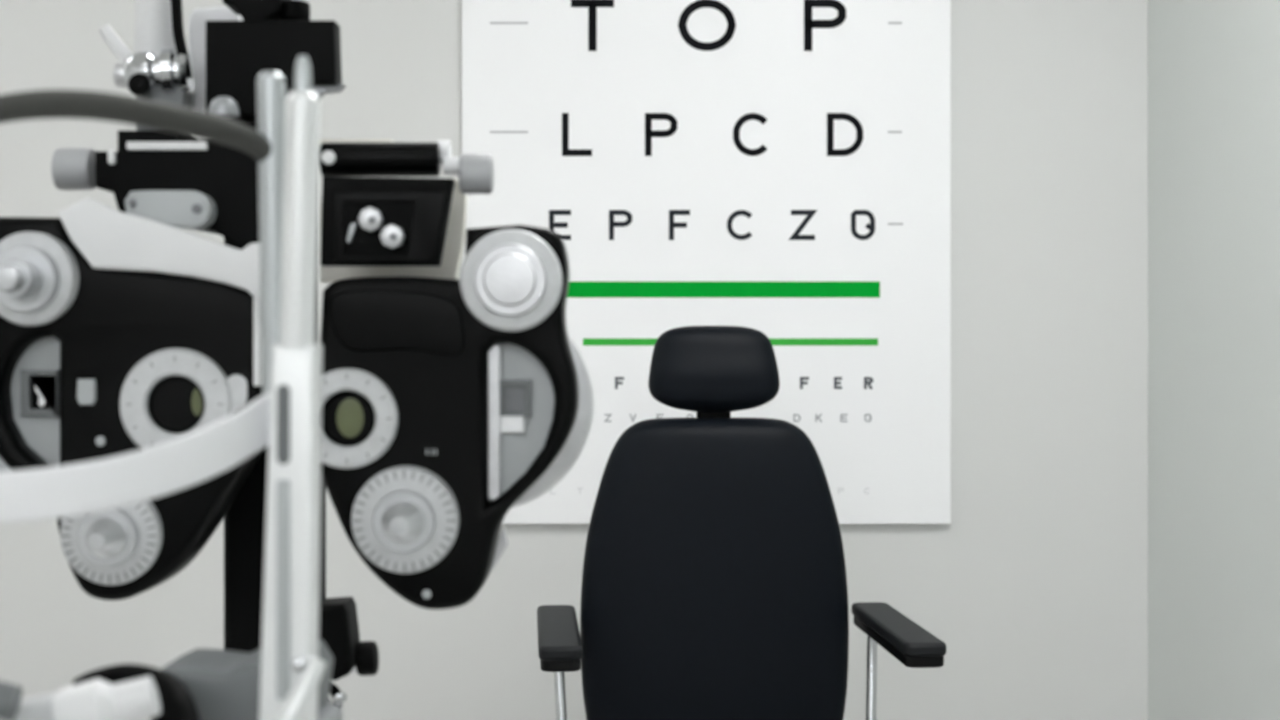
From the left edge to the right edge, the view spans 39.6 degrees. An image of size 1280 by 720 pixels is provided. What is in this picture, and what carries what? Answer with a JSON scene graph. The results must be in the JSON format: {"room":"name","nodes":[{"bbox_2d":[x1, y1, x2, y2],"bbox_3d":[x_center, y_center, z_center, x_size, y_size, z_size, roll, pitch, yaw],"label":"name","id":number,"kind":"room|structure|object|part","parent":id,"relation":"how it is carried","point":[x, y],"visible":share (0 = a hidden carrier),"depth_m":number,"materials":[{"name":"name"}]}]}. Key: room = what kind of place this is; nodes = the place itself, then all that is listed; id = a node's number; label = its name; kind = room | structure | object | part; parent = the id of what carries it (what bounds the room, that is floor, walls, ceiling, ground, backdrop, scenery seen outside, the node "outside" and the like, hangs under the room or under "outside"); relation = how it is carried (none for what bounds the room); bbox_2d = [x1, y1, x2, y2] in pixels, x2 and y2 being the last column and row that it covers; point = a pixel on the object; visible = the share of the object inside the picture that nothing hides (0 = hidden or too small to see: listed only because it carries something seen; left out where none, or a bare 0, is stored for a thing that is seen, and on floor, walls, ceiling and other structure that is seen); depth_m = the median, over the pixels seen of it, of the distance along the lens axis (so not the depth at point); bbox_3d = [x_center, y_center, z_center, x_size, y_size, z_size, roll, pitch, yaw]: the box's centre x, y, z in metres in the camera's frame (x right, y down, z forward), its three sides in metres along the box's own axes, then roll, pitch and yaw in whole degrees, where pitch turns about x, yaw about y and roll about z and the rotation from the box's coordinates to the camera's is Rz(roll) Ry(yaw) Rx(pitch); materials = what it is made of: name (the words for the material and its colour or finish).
{"room":"examination room","nodes":[
{"label":"examination room","id":0,"kind":"room"},
{"bbox_2d":[0,0,1147,719],"bbox_3d":[-0.593,-0.250,3.950,3.614,2.800,0.100,0,0,0],"label":"wall","id":1,"kind":"structure","parent":0,"point":[1035,588],"depth_m":3.90,"materials":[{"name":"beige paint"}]},
{"bbox_2d":[462,0,950,523],"bbox_3d":[0.145,-0.346,3.888,1.067,1.408,0.022,0,0,0],"label":"chart","id":2,"kind":"object","parent":1,"relation":"attached to","point":[779,169],"visible":0.8,"depth_m":3.88,"materials":[{"name":"white paper"}]},
{"bbox_2d":[1148,0,1279,719],"bbox_3d":[1.164,-0.250,0.350,0.100,2.800,7.100,0,0,0],"label":"wall","id":3,"kind":"structure","parent":0,"point":[1214,65],"depth_m":3.45,"materials":[{"name":"grey paint"}]},
{"bbox_3d":[-0.593,1.125,0.350,3.414,0.050,7.100,0,0,0],"label":"floor","id":4,"kind":"structure","parent":0,"visible":0},
{"bbox_2d":[537,326,945,719],"bbox_3d":[0.152,0.520,2.741,0.616,1.160,0.880,0,0,-4],"label":"chair","id":5,"kind":"object","parent":4,"relation":"on","point":[714,585],"visible":1,"depth_m":3.05,"materials":[{"name":"black leather"}]},
{"bbox_3d":[-0.132,0.455,2.868,0.060,0.018,0.454,0,0,-4],"label":"armrest","id":6,"kind":"part","parent":5,"relation":"part of","materials":[{"name":"black plastic"}]},
{"bbox_3d":[0.128,0.095,3.109,0.058,0.037,0.026,0,0,-4],"label":"headrest stem","id":7,"kind":"part","parent":5,"relation":"part of","materials":[{"name":"black metal"}]},
{"bbox_3d":[0.130,0.396,3.087,0.467,0.592,0.118,0,0,-4],"label":"backrest","id":8,"kind":"part","parent":5,"relation":"part of","materials":[{"name":"black leather"}]},
{"bbox_3d":[0.417,0.455,2.903,0.060,0.018,0.454,0,0,-4],"label":"armrest","id":9,"kind":"part","parent":5,"relation":"part of","materials":[{"name":"black plastic"}]},
{"bbox_3d":[-0.180,0.710,0.800,0.680,0.780,0.560,0,0,0],"label":"table","id":10,"kind":"object","parent":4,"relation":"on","visible":0},
{"bbox_2d":[0,55,341,719],"bbox_3d":[-0.200,0.109,0.611,0.211,0.423,0.126,0,0,-22],"label":"slit lamp headrest","id":11,"kind":"object","parent":10,"relation":"on","point":[289,676],"visible":1,"depth_m":0.60,"materials":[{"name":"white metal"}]},
{"bbox_3d":[-0.171,0.114,0.571,0.033,0.023,0.022,0,0,0],"label":"height knob","id":12,"kind":"part","parent":11,"relation":"part of","materials":[{"name":"white plastic"}]},
{"bbox_2d":[73,640,333,719],"bbox_3d":[-0.160,0.128,0.652,0.084,0.040,0.076,0,0,0],"label":"chin rest","id":13,"kind":"object","parent":11,"relation":"on","point":[201,684],"depth_m":0.64,"materials":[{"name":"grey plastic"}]},
{"bbox_3d":[-0.129,-0.042,0.625,0.012,0.113,0.010,0,0,0],"label":"post","id":14,"kind":"part","parent":11,"relation":"part of","materials":[{"name":"grey metal"}]},
{"bbox_3d":[-0.115,-0.046,0.600,0.014,0.084,0.012,0,0,0],"label":"post","id":15,"kind":"part","parent":11,"relation":"part of","materials":[{"name":"white metal"}]},
{"bbox_2d":[0,0,593,708],"bbox_3d":[-0.173,0.050,0.849,0.302,0.539,0.181,0,0,0],"label":"phoropter","id":16,"kind":"object","parent":10,"relation":"on","point":[451,404],"visible":0.89,"depth_m":0.79,"materials":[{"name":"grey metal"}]},
{"bbox_3d":[-0.276,0.021,0.804,0.034,0.070,0.004,0,0,0],"label":"window plate","id":17,"kind":"part","parent":16,"relation":"part of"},
{"bbox_3d":[-0.269,0.015,0.801,0.013,0.016,0.001,0,0,0],"label":"slot glass","id":18,"kind":"part","parent":16,"relation":"part of","materials":[{"name":"black glass"}]},
{"bbox_3d":[-0.260,-0.088,0.820,0.017,0.019,0.019,0,0,0],"label":"level knob","id":19,"kind":"part","parent":16,"relation":"part of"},
{"bbox_3d":[-0.253,-0.152,0.860,0.017,0.020,0.008,0,0,0],"label":"swivel lever","id":20,"kind":"part","parent":16,"relation":"part of","materials":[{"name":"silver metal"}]},
{"bbox_3d":[-0.235,-0.182,0.860,0.019,0.075,0.019,0,0,0],"label":"swivel post","id":21,"kind":"part","parent":16,"relation":"part of","materials":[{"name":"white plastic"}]},
{"bbox_3d":[-0.209,-0.049,0.789,0.097,0.045,0.012,0,0,0],"label":"yoke arm","id":22,"kind":"part","parent":16,"relation":"part of","materials":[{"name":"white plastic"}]},
{"bbox_3d":[-0.230,-0.137,0.850,0.031,0.023,0.023,0,0,0],"label":"swivel knob","id":23,"kind":"part","parent":16,"relation":"part of","materials":[{"name":"silver metal"}]},
{"bbox_3d":[-0.209,-0.067,0.793,0.038,0.017,0.014,0,0,0],"label":"lever plate","id":24,"kind":"part","parent":16,"relation":"part of","materials":[{"name":"silver metal"}]},
{"bbox_2d":[170,0,191,77],"bbox_3d":[-0.220,-0.162,0.846,0.014,0.058,0.006,0,0,26],"label":"cable","id":25,"kind":"object","parent":16,"relation":"on","point":[176,5],"visible":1,"depth_m":0.84,"materials":[{"name":"black rubber"}]},
{"bbox_3d":[-0.162,-0.163,0.835,0.014,0.009,0.014,0,0,0],"label":"head knob","id":26,"kind":"part","parent":16,"relation":"part of","materials":[{"name":"black plastic"}]},
{"bbox_3d":[-0.159,0.186,0.873,0.008,0.269,0.014,0,0,0],"label":"column rail","id":27,"kind":"part","parent":16,"relation":"part of","materials":[{"name":"silver metal"}]},
{"bbox_3d":[-0.132,-0.101,0.826,0.034,0.002,0.008,0,0,0],"label":"tube rail","id":28,"kind":"part","parent":16,"relation":"part of","materials":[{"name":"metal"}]},
{"bbox_3d":[-0.132,0.144,0.860,0.010,0.017,0.016,0,0,0],"label":"clamp knob","id":29,"kind":"part","parent":16,"relation":"part of","materials":[{"name":"black plastic"}]},
{"bbox_3d":[-0.112,-0.060,0.800,0.050,0.031,0.004,0,0,0],"label":"recess frame","id":30,"kind":"part","parent":16,"relation":"part of","materials":[{"name":"black plastic"}]},
{"bbox_3d":[-0.118,-0.062,0.853,0.070,0.050,0.010,0,0,0],"label":"mounting plate","id":31,"kind":"part","parent":16,"relation":"part of","materials":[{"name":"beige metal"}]},
{"bbox_3d":[-0.108,-0.016,0.791,0.060,0.030,0.006,0,0,0],"label":"moulding","id":32,"kind":"part","parent":16,"relation":"part of","materials":[{"name":"black plastic"}]},
{"bbox_3d":[-0.075,-0.085,0.815,0.015,0.018,0.018,0,0,0],"label":"level knob","id":33,"kind":"part","parent":16,"relation":"part of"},
{"bbox_3d":[-0.057,0.018,0.801,0.010,0.013,0.001,0,0,0],"label":"slot glass","id":34,"kind":"part","parent":16,"relation":"part of","materials":[{"name":"grey glass"}]},
{"bbox_3d":[-0.051,0.029,0.804,0.042,0.081,0.004,0,0,0],"label":"window plate","id":35,"kind":"part","parent":16,"relation":"part of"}
]}

